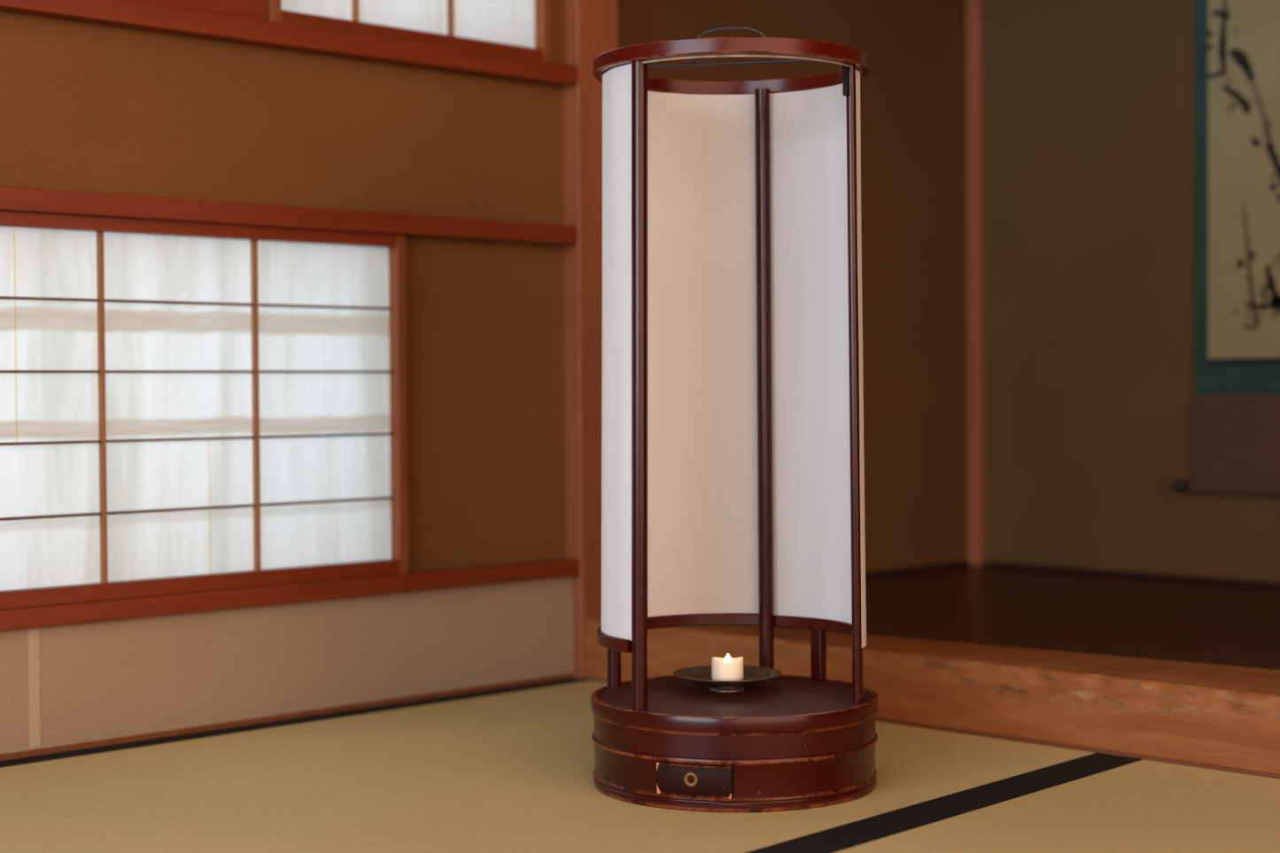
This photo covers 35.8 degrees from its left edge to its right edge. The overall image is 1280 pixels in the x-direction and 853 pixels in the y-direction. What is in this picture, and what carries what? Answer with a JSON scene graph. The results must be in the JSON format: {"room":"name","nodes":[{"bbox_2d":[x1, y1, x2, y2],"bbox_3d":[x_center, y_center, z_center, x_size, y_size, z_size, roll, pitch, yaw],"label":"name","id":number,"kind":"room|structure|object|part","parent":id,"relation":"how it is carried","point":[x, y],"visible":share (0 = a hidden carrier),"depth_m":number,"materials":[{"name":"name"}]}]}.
{"room":"traditional dwelling","nodes":[
{"label":"traditional dwelling","id":0,"kind":"room"},
{"bbox_2d":[0,0,574,754],"bbox_3d":[-1.739,-0.708,1.626,4.600,2.400,0.106,-2,2,-44],"label":"wall","id":1,"kind":"structure","parent":0,"point":[85,107],"depth_m":2.87,"materials":[{"name":"brown paint"}]},
{"bbox_2d":[0,672,574,760],"bbox_3d":[-1.731,0.464,1.591,4.518,0.058,0.021,-2,2,-44],"label":"baseboard","id":2,"kind":"structure","parent":1,"relation":"attached to","point":[245,722],"depth_m":2.76,"materials":[{"name":"brown wood"}]},
{"bbox_3d":[-1.730,0.385,1.589,4.520,0.216,0.016,-2,2,-44],"label":"panel","id":3,"kind":"part","parent":1,"relation":"part of","materials":[{"name":"paint"}]},
{"bbox_2d":[0,186,577,609],"bbox_3d":[-1.734,-0.011,1.581,4.518,0.527,0.052,-2,2,-44],"label":"window","id":4,"kind":"structure","parent":1,"relation":"in","point":[186,407],"depth_m":2.69,"materials":[{"name":"white paper"}]},
{"bbox_3d":[-0.707,-0.263,2.576,0.956,0.018,0.024,-2,2,-44],"label":"rail","id":5,"kind":"part","parent":4,"relation":"part of","materials":[{"name":"brown wood"}]},
{"bbox_3d":[-0.704,0.215,2.586,0.956,0.022,0.024,-2,2,-44],"label":"rail","id":6,"kind":"part","parent":4,"relation":"part of","materials":[{"name":"brown wood"}]},
{"bbox_2d":[0,0,578,87],"bbox_3d":[-1.737,-0.786,1.563,4.518,0.581,0.056,-2,2,-44],"label":"window","id":7,"kind":"structure","parent":1,"relation":"in","point":[519,28],"depth_m":2.88,"materials":[{"name":"brown wood"}]},
{"bbox_2d":[0,558,579,631],"bbox_3d":[-1.732,0.266,1.586,4.518,0.026,0.052,-2,2,-44],"label":"sill","id":8,"kind":"structure","parent":1,"relation":"attached to","point":[19,618],"depth_m":2.75,"materials":[{"name":"brown wood"}]},
{"bbox_2d":[562,0,617,678],"bbox_3d":[-0.114,-0.750,3.197,0.087,2.400,0.132,-2,2,-44],"label":"post","id":9,"kind":"object","parent":1,"relation":"attached to","point":[590,27],"depth_m":3.15,"materials":[{"name":"brown wood"}]},
{"bbox_2d":[617,0,967,572],"bbox_3d":[0.280,-0.787,3.664,1.138,2.350,0.050,-2,2,-44],"label":"wall","id":10,"kind":"structure","parent":0,"point":[913,91],"depth_m":3.86,"materials":[{"name":"brown paint"}]},
{"bbox_2d":[865,560,969,576],"bbox_3d":[0.283,0.287,3.644,1.066,0.009,0.006,-2,2,-44],"label":"baseboard","id":11,"kind":"structure","parent":10,"relation":"attached to","point":[964,562],"depth_m":3.89,"materials":[{"name":"brown wood"}]},
{"bbox_2d":[774,565,1279,669],"bbox_3d":[1.461,0.358,2.448,1.082,0.096,3.365,-2,2,-44],"label":"floor","id":12,"kind":"structure","parent":0,"point":[1219,624],"depth_m":3.16,"materials":[{"name":"brown wood"}]},
{"bbox_2d":[585,616,1279,774],"bbox_3d":[1.125,0.368,2.017,3.303,0.097,0.437,1,2,38],"label":"beam","id":13,"kind":"structure","parent":12,"relation":"attached to","point":[1227,716],"depth_m":2.58,"materials":[{"name":"brown wood"}]},
{"bbox_2d":[583,675,1279,779],"bbox_3d":[1.079,0.440,2.006,3.264,0.054,0.008,1,2,44],"label":"trim","id":14,"kind":"structure","parent":13,"relation":"attached to","point":[878,719],"depth_m":2.52,"materials":[{"name":"brown wood"}]},
{"bbox_2d":[965,0,985,566],"bbox_3d":[0.675,-0.845,3.991,0.023,2.253,0.032,-2,2,-44],"label":"pillar","id":15,"kind":"structure","parent":12,"relation":"on","point":[974,65],"depth_m":3.99,"materials":[{"name":"brown wood"}]},
{"bbox_2d":[983,0,1279,581],"bbox_3d":[2.108,-0.776,2.572,0.060,2.350,4.165,-2,2,-44],"label":"wall","id":16,"kind":"structure","parent":0,"point":[1089,104],"depth_m":3.81,"materials":[{"name":"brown paint"}]},
{"bbox_2d":[983,560,1279,588],"bbox_3d":[2.119,0.299,2.542,0.006,0.009,4.084,-2,2,-44],"label":"baseboard","id":17,"kind":"structure","parent":16,"relation":"attached to","point":[1255,583],"depth_m":3.75,"materials":[{"name":"brown wood"}]},
{"bbox_2d":[1175,0,1279,496],"bbox_3d":[1.196,-0.605,3.448,0.025,1.460,0.582,-2,2,-44],"label":"scroll","id":18,"kind":"object","parent":16,"relation":"hanging from","point":[1237,438],"visible":1,"depth_m":3.58,"materials":[{"name":"teal fabric"}]},
{"bbox_3d":[1.007,0.109,3.662,0.025,0.025,0.027,-2,2,-44],"label":"roller knob","id":19,"kind":"part","parent":18,"relation":"part of","materials":[{"name":"black paint"}]},
{"bbox_2d":[1203,0,1279,358],"bbox_3d":[1.199,-0.492,3.458,0.001,0.744,0.476,-2,2,-44],"label":"painting","id":20,"kind":"object","parent":18,"relation":"on","point":[1242,37],"depth_m":3.57},
{"bbox_3d":[0.102,0.529,0.618,5.788,0.048,4.133,-2,2,-44],"label":"floor","id":21,"kind":"structure","parent":0,"visible":0},
{"bbox_2d":[0,677,1119,852],"bbox_3d":[-0.390,0.449,2.107,1.920,0.051,1.110,-2,2,-44],"label":"mat","id":22,"kind":"object","parent":21,"relation":"on","point":[506,770],"visible":0.67,"depth_m":2.30,"materials":[{"name":"beige wicker"}]},
{"bbox_2d":[590,26,877,813],"bbox_3d":[0.108,-0.024,2.310,0.334,0.882,0.334,-1,1,-19],"label":"lantern","id":23,"kind":"object","parent":22,"relation":"on","point":[733,466],"visible":0.96,"depth_m":2.42,"materials":[{"name":"white paper"}]},
{"bbox_3d":[-0.031,0.280,2.377,0.016,0.067,0.016,0,1,0],"label":"short leg","id":24,"kind":"part","parent":23,"relation":"part of","materials":[{"name":"paint"}]},
{"bbox_3d":[0.000,-0.046,2.209,0.022,0.725,0.019,0,1,0],"label":"post","id":25,"kind":"part","parent":23,"relation":"part of","materials":[{"name":"paint"}]},
{"bbox_3d":[0.059,0.387,2.169,0.086,0.034,0.011,0,1,19],"label":"drawer","id":26,"kind":"part","parent":23,"relation":"part of","materials":[{"name":"paint"}]},
{"bbox_2d":[673,665,782,692],"bbox_3d":[0.104,0.303,2.354,0.129,0.021,0.129,0,1,0],"label":"dish","id":27,"kind":"object","parent":23,"relation":"on","point":[699,675],"visible":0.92,"depth_m":2.35,"materials":[{"name":"black metal"}]},
{"bbox_2d":[711,653,743,680],"bbox_3d":[0.104,0.285,2.353,0.038,0.032,0.038,0,1,0],"label":"candle","id":28,"kind":"object","parent":27,"relation":"on","point":[727,668],"visible":0.99,"depth_m":2.34,"materials":[{"name":"beige wax"}]},
{"bbox_3d":[0.105,-0.444,2.302,0.092,0.042,0.004,0,1,12],"label":"bail handle","id":29,"kind":"part","parent":23,"relation":"part of","materials":[{"name":"metal"}]},
{"bbox_3d":[0.153,-0.051,2.441,0.020,0.725,0.020,0,1,0],"label":"post","id":30,"kind":"part","parent":23,"relation":"part of","materials":[{"name":"paint"}]},
{"bbox_3d":[0.218,0.278,2.425,0.012,0.066,0.017,-2,2,-45],"label":"short leg","id":31,"kind":"part","parent":23,"relation":"part of","materials":[{"name":"paint"}]},
{"bbox_3d":[0.243,-0.047,2.248,0.018,0.723,0.011,-1,2,-40],"label":"post","id":32,"kind":"part","parent":23,"relation":"part of","materials":[{"name":"paint"}]},
{"bbox_2d":[789,755,1279,852],"bbox_3d":[0.308,0.460,1.408,1.947,0.051,1.117,-2,2,-44],"label":"mat","id":33,"kind":"object","parent":21,"relation":"on","point":[1119,804],"visible":1,"depth_m":2.11,"materials":[{"name":"beige wicker"}]}
]}

